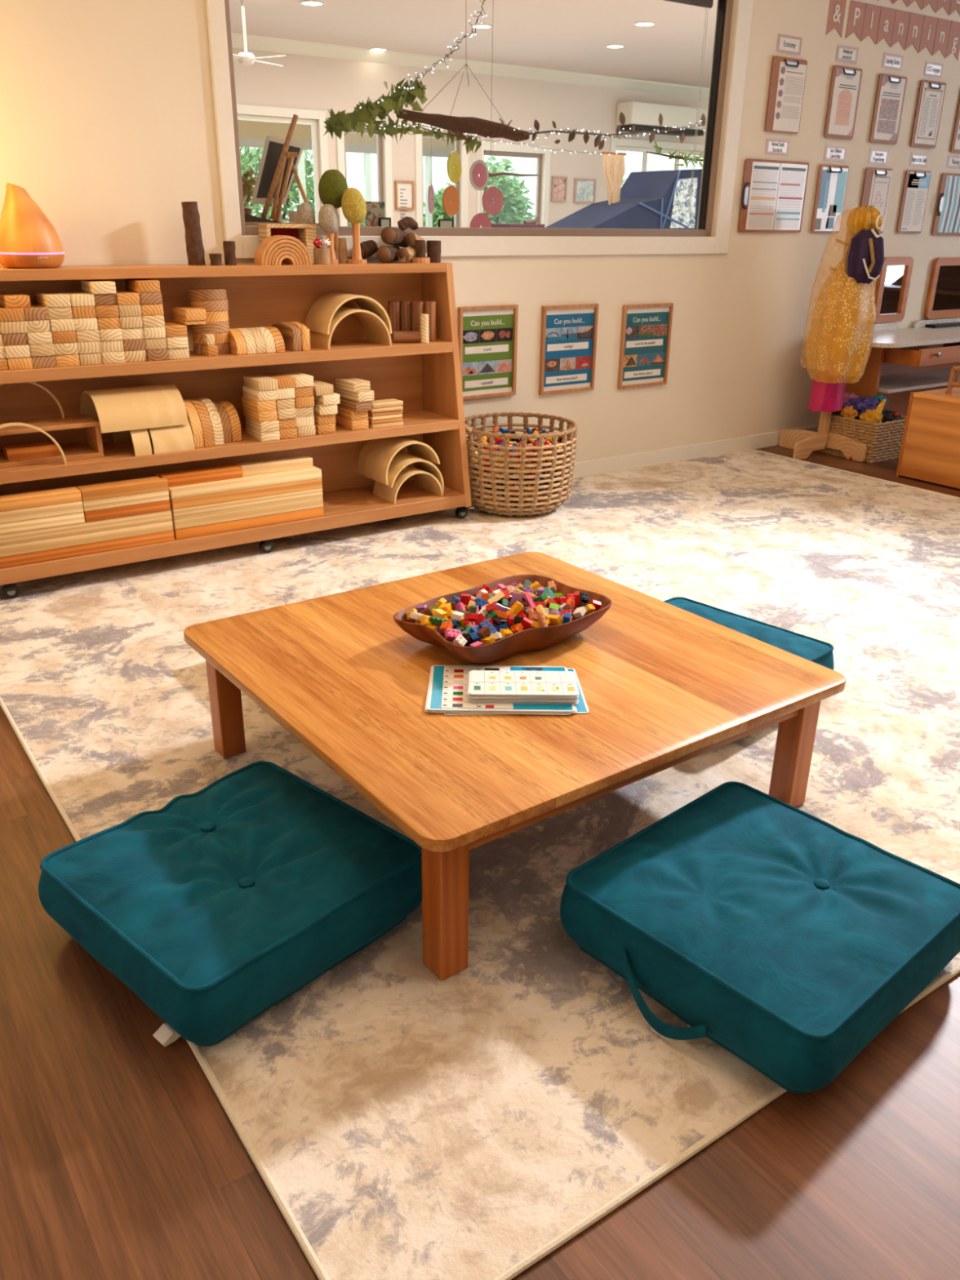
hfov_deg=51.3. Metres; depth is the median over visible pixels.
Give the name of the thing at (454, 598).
brick
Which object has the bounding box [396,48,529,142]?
branch
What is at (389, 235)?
log
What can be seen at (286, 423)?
wooden block
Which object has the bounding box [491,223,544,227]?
storage box
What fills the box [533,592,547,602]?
brick
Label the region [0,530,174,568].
wooden plank
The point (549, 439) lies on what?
plastic piece
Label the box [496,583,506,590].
brick
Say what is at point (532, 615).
brick
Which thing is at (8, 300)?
wooden block
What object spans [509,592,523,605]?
brick
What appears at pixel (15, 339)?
wooden block
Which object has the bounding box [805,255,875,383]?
dress
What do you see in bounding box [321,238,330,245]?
dried flower
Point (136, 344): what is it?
wooden block
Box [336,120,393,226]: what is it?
trim
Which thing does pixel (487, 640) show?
brick
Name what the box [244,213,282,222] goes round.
folded cloth
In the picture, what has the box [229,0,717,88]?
ceiling
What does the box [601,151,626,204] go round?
curtain
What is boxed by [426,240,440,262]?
log slice
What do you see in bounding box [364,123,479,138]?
string
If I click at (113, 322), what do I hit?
wooden block
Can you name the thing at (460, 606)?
brick
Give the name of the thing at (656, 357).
picture
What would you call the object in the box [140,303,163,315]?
wooden block
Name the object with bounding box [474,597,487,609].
brick
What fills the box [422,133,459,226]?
window
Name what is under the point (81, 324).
wooden block
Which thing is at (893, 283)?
mirror
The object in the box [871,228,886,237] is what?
ribbon
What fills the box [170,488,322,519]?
wooden plank
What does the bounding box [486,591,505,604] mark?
brick
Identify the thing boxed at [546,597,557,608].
brick
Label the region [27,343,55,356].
wooden block
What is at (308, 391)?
wooden block
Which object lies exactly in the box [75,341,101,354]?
wooden block
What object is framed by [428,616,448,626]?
brick
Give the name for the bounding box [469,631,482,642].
brick
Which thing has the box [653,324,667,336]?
picture
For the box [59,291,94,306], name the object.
wooden block
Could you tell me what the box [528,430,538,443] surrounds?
plastic piece
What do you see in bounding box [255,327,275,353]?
block
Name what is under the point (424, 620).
brick
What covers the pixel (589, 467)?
baseboard
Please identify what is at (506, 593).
brick
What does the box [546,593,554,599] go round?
brick
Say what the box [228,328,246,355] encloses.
block
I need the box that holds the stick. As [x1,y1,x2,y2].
[488,18,537,177]
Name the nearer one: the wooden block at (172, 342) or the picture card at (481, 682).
the picture card at (481, 682)
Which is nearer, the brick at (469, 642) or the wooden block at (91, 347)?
the brick at (469, 642)
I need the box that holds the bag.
[844,228,884,284]
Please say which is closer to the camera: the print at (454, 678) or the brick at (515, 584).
the print at (454, 678)
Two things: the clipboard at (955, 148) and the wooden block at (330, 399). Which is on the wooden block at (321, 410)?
the wooden block at (330, 399)
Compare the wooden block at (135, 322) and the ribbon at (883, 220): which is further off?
the ribbon at (883, 220)
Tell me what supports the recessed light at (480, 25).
in the ceiling
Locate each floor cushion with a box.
[38,760,422,1047]
[560,781,959,1093]
[662,596,834,670]
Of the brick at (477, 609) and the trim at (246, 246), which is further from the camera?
the trim at (246, 246)
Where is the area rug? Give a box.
[0,448,959,1279]
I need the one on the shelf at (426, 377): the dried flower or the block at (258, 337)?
the block at (258, 337)
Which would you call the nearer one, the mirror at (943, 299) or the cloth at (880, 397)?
the cloth at (880, 397)
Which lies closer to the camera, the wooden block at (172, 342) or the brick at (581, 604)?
the brick at (581, 604)
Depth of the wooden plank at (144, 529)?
3.27 m
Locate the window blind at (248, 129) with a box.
[237,120,453,149]
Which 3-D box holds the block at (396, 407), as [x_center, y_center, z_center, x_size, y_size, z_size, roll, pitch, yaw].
[-0.372,-0.893,3.849,0.135,0.012,0.070,-14,27,-31]
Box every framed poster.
[457,304,518,399]
[538,303,599,395]
[617,302,673,389]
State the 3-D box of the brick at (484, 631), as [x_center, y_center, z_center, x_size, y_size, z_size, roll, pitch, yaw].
[0.008,-0.016,2.027,0.024,0.026,0.026,-13,26,-29]
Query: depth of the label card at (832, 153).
5.13 m
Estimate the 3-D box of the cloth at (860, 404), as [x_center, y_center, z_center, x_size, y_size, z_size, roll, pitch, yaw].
[2.058,-1.260,5.398,0.201,0.116,0.281,18,29,36]
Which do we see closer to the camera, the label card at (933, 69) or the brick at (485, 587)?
the brick at (485, 587)
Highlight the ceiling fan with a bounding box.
[232,0,285,66]
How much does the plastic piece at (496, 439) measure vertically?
0.040 m
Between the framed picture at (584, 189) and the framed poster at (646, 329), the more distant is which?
the framed picture at (584, 189)
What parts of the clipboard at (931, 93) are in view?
clip plate, clip lever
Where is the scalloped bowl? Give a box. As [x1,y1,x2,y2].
[392,574,611,663]
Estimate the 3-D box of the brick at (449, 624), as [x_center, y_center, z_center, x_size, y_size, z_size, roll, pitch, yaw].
[-0.069,-0.027,2.064,0.024,0.023,0.024,8,24,17]
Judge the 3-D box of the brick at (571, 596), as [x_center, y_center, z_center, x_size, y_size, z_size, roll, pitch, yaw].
[0.207,-0.085,2.245,0.021,0.031,0.042,-2,23,-7]
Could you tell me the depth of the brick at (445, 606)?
2.14 m
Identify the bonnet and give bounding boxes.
[845,205,882,234]
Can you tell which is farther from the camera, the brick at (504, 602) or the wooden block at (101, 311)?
the wooden block at (101, 311)
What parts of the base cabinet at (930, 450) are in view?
edge post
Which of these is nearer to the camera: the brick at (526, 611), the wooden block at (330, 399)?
the brick at (526, 611)
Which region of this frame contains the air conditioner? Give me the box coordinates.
[616,101,707,136]
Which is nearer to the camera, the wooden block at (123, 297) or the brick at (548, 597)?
the brick at (548, 597)
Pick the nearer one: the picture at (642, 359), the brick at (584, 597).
the brick at (584, 597)
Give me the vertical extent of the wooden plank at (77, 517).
0.035 m
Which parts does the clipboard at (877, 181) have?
clip plate, clip lever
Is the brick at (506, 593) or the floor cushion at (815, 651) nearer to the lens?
the brick at (506, 593)
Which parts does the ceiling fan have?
blade, rod, motor, blade, blade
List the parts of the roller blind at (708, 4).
rail, pull cord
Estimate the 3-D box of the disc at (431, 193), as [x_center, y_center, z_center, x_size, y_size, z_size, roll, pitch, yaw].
[-0.221,-2.114,4.509,0.006,0.350,0.120,4,23,8]
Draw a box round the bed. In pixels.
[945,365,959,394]
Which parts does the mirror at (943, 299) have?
glass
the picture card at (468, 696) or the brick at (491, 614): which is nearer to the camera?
the picture card at (468, 696)
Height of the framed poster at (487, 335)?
0.381 m
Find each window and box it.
[224,0,733,236]
[237,114,320,222]
[343,128,382,226]
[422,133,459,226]
[483,151,542,223]
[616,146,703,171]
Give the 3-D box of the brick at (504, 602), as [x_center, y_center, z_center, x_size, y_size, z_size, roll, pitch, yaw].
[0.051,-0.076,2.186,0.019,0.029,0.028,1,23,2]
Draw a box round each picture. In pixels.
[394,180,414,217]
[462,329,479,343]
[462,361,479,376]
[479,328,496,342]
[479,360,495,374]
[495,359,511,373]
[496,327,512,342]
[544,358,559,372]
[545,327,560,341]
[551,175,567,201]
[560,326,577,340]
[560,356,575,370]
[573,177,596,203]
[575,355,591,368]
[577,325,592,339]
[623,354,637,367]
[625,325,639,338]
[636,353,651,365]
[639,324,653,337]
[650,351,665,364]
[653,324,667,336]
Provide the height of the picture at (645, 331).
0.055 m
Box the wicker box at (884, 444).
[816,409,906,463]
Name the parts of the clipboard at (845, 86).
clip plate, clip lever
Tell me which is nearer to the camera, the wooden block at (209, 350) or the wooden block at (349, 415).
the wooden block at (209, 350)
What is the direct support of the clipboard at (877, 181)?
attached to the wall at (107, 115)
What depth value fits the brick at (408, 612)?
2.13 m
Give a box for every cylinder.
[387,300,399,341]
[391,331,420,342]
[400,300,411,331]
[412,301,423,332]
[420,313,428,342]
[424,301,435,341]
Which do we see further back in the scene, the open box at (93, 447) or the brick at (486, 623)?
the open box at (93, 447)
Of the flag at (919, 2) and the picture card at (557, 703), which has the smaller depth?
the picture card at (557, 703)
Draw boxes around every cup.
[271,211,282,222]
[288,211,297,222]
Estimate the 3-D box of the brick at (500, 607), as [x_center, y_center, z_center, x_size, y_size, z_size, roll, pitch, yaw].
[0.046,-0.067,2.161,0.044,0.034,0.023,-7,24,-18]
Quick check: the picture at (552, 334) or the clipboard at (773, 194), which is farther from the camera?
the clipboard at (773, 194)
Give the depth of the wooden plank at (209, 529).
3.58 m
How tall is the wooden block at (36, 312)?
0.035 m
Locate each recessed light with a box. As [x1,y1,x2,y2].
[299,0,324,6]
[368,47,387,51]
[471,23,492,28]
[604,44,625,48]
[633,21,656,26]
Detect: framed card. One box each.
[378,217,391,226]
[437,218,453,226]
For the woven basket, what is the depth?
4.08 m
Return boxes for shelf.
[0,261,471,598]
[878,367,959,393]
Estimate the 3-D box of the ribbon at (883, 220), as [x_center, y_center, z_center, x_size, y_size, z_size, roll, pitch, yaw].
[1.921,-2.007,4.801,0.062,0.070,0.010,-14,27,-32]
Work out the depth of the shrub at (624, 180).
19.69 m
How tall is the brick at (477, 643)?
0.020 m
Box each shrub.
[239,146,315,222]
[315,219,365,226]
[422,182,485,226]
[483,155,535,223]
[483,175,533,223]
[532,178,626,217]
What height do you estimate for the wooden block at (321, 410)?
0.035 m
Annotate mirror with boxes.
[875,257,913,323]
[923,257,959,319]
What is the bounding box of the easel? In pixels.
[261,114,308,221]
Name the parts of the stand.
post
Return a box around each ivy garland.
[323,75,427,139]
[372,115,481,155]
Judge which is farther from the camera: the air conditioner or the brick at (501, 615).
the air conditioner
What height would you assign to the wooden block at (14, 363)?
0.035 m
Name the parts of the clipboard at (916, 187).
clip plate, clip lever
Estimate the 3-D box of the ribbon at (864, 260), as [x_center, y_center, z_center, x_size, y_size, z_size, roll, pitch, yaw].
[1.921,-1.815,4.895,0.137,0.102,0.026,-12,26,-28]
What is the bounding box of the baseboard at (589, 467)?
[474,425,818,492]
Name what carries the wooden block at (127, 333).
on the wooden block at (136, 344)
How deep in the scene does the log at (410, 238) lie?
3.80 m
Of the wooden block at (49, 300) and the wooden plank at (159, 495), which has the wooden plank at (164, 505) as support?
the wooden plank at (159, 495)
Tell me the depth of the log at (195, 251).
3.36 m
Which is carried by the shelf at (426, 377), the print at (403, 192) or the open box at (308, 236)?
the open box at (308, 236)
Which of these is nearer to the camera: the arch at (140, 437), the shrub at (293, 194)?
the arch at (140, 437)
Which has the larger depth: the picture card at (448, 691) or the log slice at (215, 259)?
the log slice at (215, 259)
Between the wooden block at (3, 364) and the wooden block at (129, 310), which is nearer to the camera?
the wooden block at (3, 364)
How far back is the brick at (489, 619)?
2.08 m
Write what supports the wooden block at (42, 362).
on the shelf at (426, 377)
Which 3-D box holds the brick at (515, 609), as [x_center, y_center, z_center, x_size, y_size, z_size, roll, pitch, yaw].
[0.072,-0.062,2.116,0.037,0.039,0.021,-6,24,-16]
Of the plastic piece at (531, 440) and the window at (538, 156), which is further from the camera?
the window at (538, 156)
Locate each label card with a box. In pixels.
[764,138,789,155]
[776,33,802,55]
[823,145,846,161]
[835,44,858,63]
[867,148,888,164]
[881,52,903,71]
[909,152,928,167]
[923,61,943,78]
[946,155,959,168]
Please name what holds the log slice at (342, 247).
on the shelf at (426, 377)
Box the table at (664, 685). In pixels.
[183,551,845,980]
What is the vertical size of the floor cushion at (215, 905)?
0.152 m
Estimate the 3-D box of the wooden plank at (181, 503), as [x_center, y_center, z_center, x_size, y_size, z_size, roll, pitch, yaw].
[-0.835,-0.531,3.578,0.563,0.035,0.070,-14,27,-32]
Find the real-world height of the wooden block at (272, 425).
0.035 m
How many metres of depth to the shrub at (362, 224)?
16.94 m
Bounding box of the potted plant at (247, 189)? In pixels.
[241,164,262,215]
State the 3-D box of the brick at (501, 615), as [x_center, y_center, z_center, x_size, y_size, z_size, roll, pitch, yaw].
[0.044,-0.052,2.125,0.045,0.030,0.024,5,23,10]
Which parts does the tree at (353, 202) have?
felt crown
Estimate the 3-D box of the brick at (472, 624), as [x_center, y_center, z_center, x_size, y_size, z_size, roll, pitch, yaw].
[-0.021,-0.028,2.079,0.027,0.028,0.023,-11,26,-26]
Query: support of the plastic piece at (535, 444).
in the woven basket
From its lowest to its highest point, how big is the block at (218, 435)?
0.145 m
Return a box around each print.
[400,188,407,217]
[441,666,542,709]
[775,66,804,119]
[834,67,856,135]
[871,176,890,213]
[876,75,900,141]
[916,87,942,140]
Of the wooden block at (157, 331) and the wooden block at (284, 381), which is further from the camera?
the wooden block at (284, 381)
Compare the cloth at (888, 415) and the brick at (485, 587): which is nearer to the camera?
the brick at (485, 587)
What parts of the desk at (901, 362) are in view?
panel, panel, drawer, knob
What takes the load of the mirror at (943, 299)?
attached to the wall at (107, 115)
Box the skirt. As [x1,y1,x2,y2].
[807,379,846,412]
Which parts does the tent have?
lace panel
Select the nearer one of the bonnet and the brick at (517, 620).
the brick at (517, 620)
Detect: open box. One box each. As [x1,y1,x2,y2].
[0,413,103,468]
[257,223,316,263]
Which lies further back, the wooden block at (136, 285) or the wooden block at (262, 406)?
the wooden block at (262, 406)
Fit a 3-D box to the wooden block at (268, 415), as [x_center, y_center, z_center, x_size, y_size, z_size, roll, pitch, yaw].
[-0.789,-0.815,3.590,0.070,0.035,0.140,-14,27,-32]
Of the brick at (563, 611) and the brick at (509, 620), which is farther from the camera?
the brick at (563, 611)
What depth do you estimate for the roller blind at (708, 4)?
4.53 m
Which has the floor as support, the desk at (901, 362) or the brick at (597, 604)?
the desk at (901, 362)
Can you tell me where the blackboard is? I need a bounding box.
[250,135,304,204]
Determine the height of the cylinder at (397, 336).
0.043 m
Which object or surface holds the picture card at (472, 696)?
on the picture card at (468, 696)
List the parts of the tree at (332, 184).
felt crown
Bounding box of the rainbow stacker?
[253,235,312,265]
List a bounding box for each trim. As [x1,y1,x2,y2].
[204,0,753,258]
[231,32,709,98]
[236,103,328,205]
[239,137,453,157]
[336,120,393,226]
[414,122,468,227]
[476,142,551,227]
[607,137,704,199]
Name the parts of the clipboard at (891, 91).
clip plate, clip lever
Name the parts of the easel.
leg, leg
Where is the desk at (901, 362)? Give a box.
[833,317,959,419]
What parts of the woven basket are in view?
rope handle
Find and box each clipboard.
[737,158,808,232]
[764,55,807,133]
[811,164,848,232]
[824,65,862,139]
[860,167,893,233]
[869,73,906,144]
[896,169,931,233]
[910,79,946,148]
[932,173,959,235]
[951,99,959,152]
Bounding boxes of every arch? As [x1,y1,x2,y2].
[80,383,188,433]
[111,428,152,456]
[130,420,195,453]
[304,292,391,334]
[309,306,391,349]
[357,435,439,484]
[364,450,444,493]
[373,465,443,503]
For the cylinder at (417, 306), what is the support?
on the shelf at (426, 377)
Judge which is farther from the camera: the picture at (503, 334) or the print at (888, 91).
the print at (888, 91)
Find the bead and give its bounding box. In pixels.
[313,237,322,248]
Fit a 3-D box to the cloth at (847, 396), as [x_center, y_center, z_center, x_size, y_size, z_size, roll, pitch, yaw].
[1.974,-1.298,5.397,0.177,0.082,0.115,-14,27,-32]
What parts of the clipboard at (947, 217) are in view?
clip lever, clip plate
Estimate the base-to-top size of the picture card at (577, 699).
0.001 m
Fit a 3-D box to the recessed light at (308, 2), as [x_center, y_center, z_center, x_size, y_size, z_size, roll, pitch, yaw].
[-1.291,-4.895,7.684,0.186,0.007,0.186,-14,27,-32]
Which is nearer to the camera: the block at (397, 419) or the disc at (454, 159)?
the block at (397, 419)
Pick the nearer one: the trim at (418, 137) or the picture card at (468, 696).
the picture card at (468, 696)
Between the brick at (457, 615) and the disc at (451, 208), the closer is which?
the brick at (457, 615)
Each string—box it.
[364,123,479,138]
[399,0,486,88]
[471,138,636,155]
[514,120,706,140]
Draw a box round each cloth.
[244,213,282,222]
[838,395,879,419]
[840,405,857,421]
[843,391,858,403]
[859,408,883,423]
[859,409,901,432]
[872,395,888,406]
[875,399,885,413]
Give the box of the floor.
[0,445,959,1279]
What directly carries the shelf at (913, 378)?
attached to the desk at (901, 362)
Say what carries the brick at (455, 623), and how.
in the scalloped bowl
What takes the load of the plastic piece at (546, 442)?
in the woven basket
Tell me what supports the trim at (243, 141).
attached to the window blind at (248, 129)
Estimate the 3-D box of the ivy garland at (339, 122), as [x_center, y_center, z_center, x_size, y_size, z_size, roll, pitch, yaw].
[-0.443,-2.261,4.244,0.517,0.270,0.133,-14,27,-32]
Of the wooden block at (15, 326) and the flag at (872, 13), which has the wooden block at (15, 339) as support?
the wooden block at (15, 326)
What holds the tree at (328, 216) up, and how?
on the shelf at (426, 377)
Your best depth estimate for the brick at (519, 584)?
2.30 m
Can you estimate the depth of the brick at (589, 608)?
2.17 m
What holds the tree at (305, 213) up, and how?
in the open box at (308, 236)
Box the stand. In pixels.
[778,207,866,462]
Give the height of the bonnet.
0.137 m
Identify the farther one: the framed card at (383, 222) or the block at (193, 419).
the framed card at (383, 222)
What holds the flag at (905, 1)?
attached to the wall at (107, 115)
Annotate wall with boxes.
[0,0,959,493]
[232,47,708,227]
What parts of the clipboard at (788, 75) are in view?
clip plate, clip lever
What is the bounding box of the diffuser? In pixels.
[0,182,64,268]
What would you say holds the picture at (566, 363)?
on the framed poster at (568, 339)
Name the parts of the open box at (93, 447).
panel, panel, panel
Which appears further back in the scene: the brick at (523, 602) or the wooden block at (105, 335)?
the wooden block at (105, 335)
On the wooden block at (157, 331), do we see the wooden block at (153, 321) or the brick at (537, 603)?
the wooden block at (153, 321)
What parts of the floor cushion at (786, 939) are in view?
carry handle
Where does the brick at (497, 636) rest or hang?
in the scalloped bowl
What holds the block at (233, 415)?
on the shelf at (426, 377)
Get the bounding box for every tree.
[296,202,315,233]
[318,168,347,262]
[318,204,339,263]
[341,187,367,263]
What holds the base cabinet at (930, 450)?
on the floor
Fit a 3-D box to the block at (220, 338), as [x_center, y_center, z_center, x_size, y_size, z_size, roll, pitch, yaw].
[-0.922,-1.049,3.472,0.132,0.036,0.066,-14,27,-32]
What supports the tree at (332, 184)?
on the shelf at (426, 377)
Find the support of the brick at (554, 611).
in the scalloped bowl
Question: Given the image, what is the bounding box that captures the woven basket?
[464,412,577,517]
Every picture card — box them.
[424,681,571,715]
[427,665,574,711]
[431,668,577,713]
[443,668,589,715]
[466,671,577,697]
[467,694,577,702]
[468,694,578,697]
[468,696,577,699]
[468,698,577,702]
[469,670,578,695]
[469,701,578,704]
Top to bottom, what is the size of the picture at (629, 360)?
0.055 m
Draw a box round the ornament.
[523,213,539,223]
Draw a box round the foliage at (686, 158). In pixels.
[645,139,703,169]
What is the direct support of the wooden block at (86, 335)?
on the wooden block at (91, 347)
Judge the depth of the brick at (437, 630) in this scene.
2.08 m
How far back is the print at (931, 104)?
5.42 m
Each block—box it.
[0,292,31,308]
[0,306,25,321]
[0,320,26,333]
[0,333,4,346]
[0,333,28,346]
[0,346,5,358]
[0,358,8,370]
[2,440,60,460]
[4,344,31,358]
[5,356,33,369]
[21,304,48,320]
[24,320,50,333]
[26,331,53,344]
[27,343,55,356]
[31,355,57,368]
[35,292,71,307]
[37,304,72,319]
[48,318,75,331]
[50,330,76,343]
[53,342,78,355]
[54,354,79,366]
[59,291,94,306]
[71,306,96,318]
[72,317,97,330]
[75,329,100,342]
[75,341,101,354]
[78,352,102,364]
[80,279,116,293]
[82,291,117,306]
[94,305,119,317]
[95,316,120,328]
[97,328,123,341]
[99,340,124,352]
[101,351,125,364]
[115,290,140,305]
[116,304,142,316]
[119,315,142,328]
[120,327,144,339]
[121,338,146,351]
[123,350,146,362]
[124,278,160,293]
[128,290,162,304]
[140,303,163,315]
[141,315,164,327]
[143,326,165,338]
[144,337,167,350]
[146,348,168,360]
[164,322,187,337]
[165,336,188,348]
[167,347,189,359]
[171,306,206,320]
[171,317,205,324]
[182,399,204,448]
[186,398,213,446]
[187,288,226,300]
[190,298,228,311]
[191,320,229,333]
[192,332,230,344]
[192,342,230,355]
[196,397,224,445]
[202,333,214,345]
[204,344,217,355]
[205,310,228,322]
[213,401,232,442]
[217,400,241,441]
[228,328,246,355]
[235,328,256,354]
[241,395,275,411]
[242,386,276,401]
[243,374,278,391]
[243,406,277,422]
[244,416,279,431]
[245,426,279,441]
[246,327,266,353]
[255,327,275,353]
[262,373,296,389]
[264,326,284,352]
[271,321,302,351]
[275,387,294,399]
[275,397,295,408]
[275,408,296,419]
[277,417,297,429]
[279,427,297,439]
[280,371,313,387]
[288,321,310,351]
[294,386,313,397]
[294,395,314,407]
[294,406,313,417]
[296,415,314,427]
[296,425,315,436]
[312,379,333,395]
[313,392,340,405]
[313,403,337,415]
[313,413,335,425]
[314,423,335,434]
[334,377,370,392]
[335,406,368,421]
[335,415,368,430]
[337,397,372,411]
[338,388,373,402]
[368,405,403,412]
[368,409,403,416]
[368,413,402,420]
[368,417,402,423]
[368,421,403,427]
[372,398,403,408]
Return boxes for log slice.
[208,253,222,265]
[222,240,236,265]
[313,247,330,264]
[337,238,347,263]
[410,257,430,263]
[414,240,426,257]
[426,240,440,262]
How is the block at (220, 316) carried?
on the block at (209, 327)
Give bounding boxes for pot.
[244,208,252,215]
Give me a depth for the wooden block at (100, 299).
3.16 m
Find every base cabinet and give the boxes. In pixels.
[244,222,319,226]
[895,386,959,488]
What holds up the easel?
on the base cabinet at (246, 223)
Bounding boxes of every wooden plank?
[0,486,81,511]
[0,501,83,523]
[0,510,172,546]
[0,511,84,534]
[0,520,173,556]
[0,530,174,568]
[75,475,168,501]
[81,489,168,511]
[83,499,170,522]
[153,463,242,487]
[168,466,321,499]
[168,478,322,509]
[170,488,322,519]
[172,497,323,529]
[173,506,323,539]
[235,454,312,476]
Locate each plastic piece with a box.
[482,435,487,447]
[493,426,497,432]
[494,437,504,443]
[498,426,510,434]
[508,442,516,452]
[510,431,518,444]
[525,426,532,435]
[527,443,537,452]
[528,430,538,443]
[543,440,551,444]
[545,436,551,442]
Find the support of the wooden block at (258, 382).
on the wooden block at (266, 395)
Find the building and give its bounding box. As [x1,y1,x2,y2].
[297,150,432,226]
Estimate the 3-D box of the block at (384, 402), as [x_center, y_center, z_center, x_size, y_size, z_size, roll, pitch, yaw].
[-0.371,-0.911,3.849,0.135,0.016,0.070,-15,28,-33]
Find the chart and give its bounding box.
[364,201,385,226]
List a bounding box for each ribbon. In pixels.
[862,258,879,279]
[867,238,875,272]
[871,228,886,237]
[875,213,884,230]
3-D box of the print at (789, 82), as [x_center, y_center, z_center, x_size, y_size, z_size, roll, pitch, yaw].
[1.493,-2.624,4.807,0.177,0.222,0.001,-14,27,-32]
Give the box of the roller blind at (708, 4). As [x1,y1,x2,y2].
[663,0,713,217]
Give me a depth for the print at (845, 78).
5.03 m
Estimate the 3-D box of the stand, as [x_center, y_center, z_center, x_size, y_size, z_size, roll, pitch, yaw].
[1.853,-1.575,5.184,0.374,1.228,0.374,2,23,3]
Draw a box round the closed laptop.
[924,321,959,328]
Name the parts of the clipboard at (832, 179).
clip plate, clip lever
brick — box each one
[406,608,417,621]
[409,611,423,620]
[415,604,426,613]
[419,607,432,616]
[420,614,431,625]
[426,624,437,630]
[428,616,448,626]
[430,606,439,610]
[432,608,447,618]
[435,597,447,606]
[435,626,444,635]
[438,603,452,611]
[440,621,453,632]
[444,608,454,619]
[444,627,461,640]
[445,600,455,608]
[449,595,460,604]
[451,610,464,621]
[451,620,458,628]
[452,634,467,645]
[453,601,466,611]
[453,626,464,631]
[458,609,468,613]
[460,593,471,604]
[460,616,466,627]
[462,632,473,646]
[463,613,477,621]
[463,620,475,627]
[463,624,471,635]
[466,600,475,610]
[467,604,479,613]
[468,604,477,613]
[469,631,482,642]
[469,640,484,646]
[470,625,480,633]
[472,613,485,625]
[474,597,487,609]
[475,589,488,598]
[476,626,491,637]
[477,607,487,619]
[478,584,490,591]
[479,619,497,636]
[480,591,489,600]
[480,636,495,644]
[481,617,493,625]
[484,610,498,619]
[485,602,497,613]
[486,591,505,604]
[488,631,502,641]
[491,608,507,619]
[492,589,500,596]
[492,617,506,626]
[493,602,509,612]
[495,622,511,631]
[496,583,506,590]
[498,628,513,638]
[499,590,510,601]
[499,598,507,606]
[506,585,515,590]
[506,600,524,617]
[506,613,513,626]
[508,586,515,592]
[508,622,523,634]
[509,582,517,586]
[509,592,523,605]
[511,587,524,595]
[513,615,523,623]
[515,582,523,588]
[516,611,526,617]
[519,600,525,606]
[520,607,530,616]
[520,617,533,630]
[521,584,533,592]
[522,579,531,587]
[523,592,536,609]
[528,581,541,591]
[528,591,537,601]
[528,609,537,621]
[528,620,539,628]
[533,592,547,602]
[533,601,546,611]
[535,604,549,620]
[536,586,543,596]
[536,610,547,626]
[542,595,550,607]
[543,586,553,599]
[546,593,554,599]
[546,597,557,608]
[546,613,562,625]
[547,580,556,592]
[548,602,559,610]
[548,608,561,615]
[553,592,563,597]
[553,595,567,603]
[558,603,565,612]
[561,609,572,616]
[562,612,571,623]
[563,603,574,615]
[564,598,573,606]
[566,593,575,610]
[573,606,586,617]
[574,591,579,608]
[577,600,586,607]
[579,591,589,603]
[584,604,595,615]
[590,599,601,611]
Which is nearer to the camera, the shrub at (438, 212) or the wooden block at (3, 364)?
the wooden block at (3, 364)
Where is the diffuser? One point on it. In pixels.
(28, 239)
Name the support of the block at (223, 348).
on the shelf at (426, 377)
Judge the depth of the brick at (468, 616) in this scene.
2.08 m
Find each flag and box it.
[826,0,846,37]
[845,0,866,40]
[860,3,880,44]
[875,6,896,47]
[890,8,910,49]
[893,0,908,6]
[904,12,924,52]
[907,0,923,9]
[918,15,937,55]
[921,0,937,12]
[932,17,951,57]
[935,0,951,15]
[945,20,959,60]
[948,0,959,15]
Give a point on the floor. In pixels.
(121, 1158)
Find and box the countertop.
[871,326,959,347]
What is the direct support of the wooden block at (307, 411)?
on the wooden block at (304, 421)
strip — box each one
[0,382,64,417]
[0,422,66,464]
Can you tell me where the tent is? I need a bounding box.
[545,168,702,229]
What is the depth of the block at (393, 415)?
3.84 m
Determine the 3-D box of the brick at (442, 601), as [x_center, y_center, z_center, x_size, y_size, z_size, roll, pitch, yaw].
[-0.086,-0.079,2.180,0.022,0.024,0.021,9,24,18]
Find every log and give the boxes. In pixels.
[181,201,205,265]
[360,240,377,259]
[376,245,399,262]
[380,226,408,247]
[396,246,416,262]
[397,216,417,231]
[404,232,426,253]
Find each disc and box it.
[427,184,434,213]
[442,185,459,216]
[447,137,462,182]
[469,160,488,190]
[470,213,491,227]
[481,186,503,215]
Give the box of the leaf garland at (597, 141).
[524,111,706,150]
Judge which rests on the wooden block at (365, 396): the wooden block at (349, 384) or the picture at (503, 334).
the wooden block at (349, 384)
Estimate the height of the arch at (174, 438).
0.128 m
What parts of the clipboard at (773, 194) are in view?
clip lever, clip plate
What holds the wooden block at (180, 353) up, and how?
on the shelf at (426, 377)
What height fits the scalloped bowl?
0.070 m
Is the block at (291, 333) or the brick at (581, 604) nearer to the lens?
the brick at (581, 604)
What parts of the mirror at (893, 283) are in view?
glass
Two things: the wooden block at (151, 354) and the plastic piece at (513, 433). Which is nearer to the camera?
the wooden block at (151, 354)
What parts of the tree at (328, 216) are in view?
felt crown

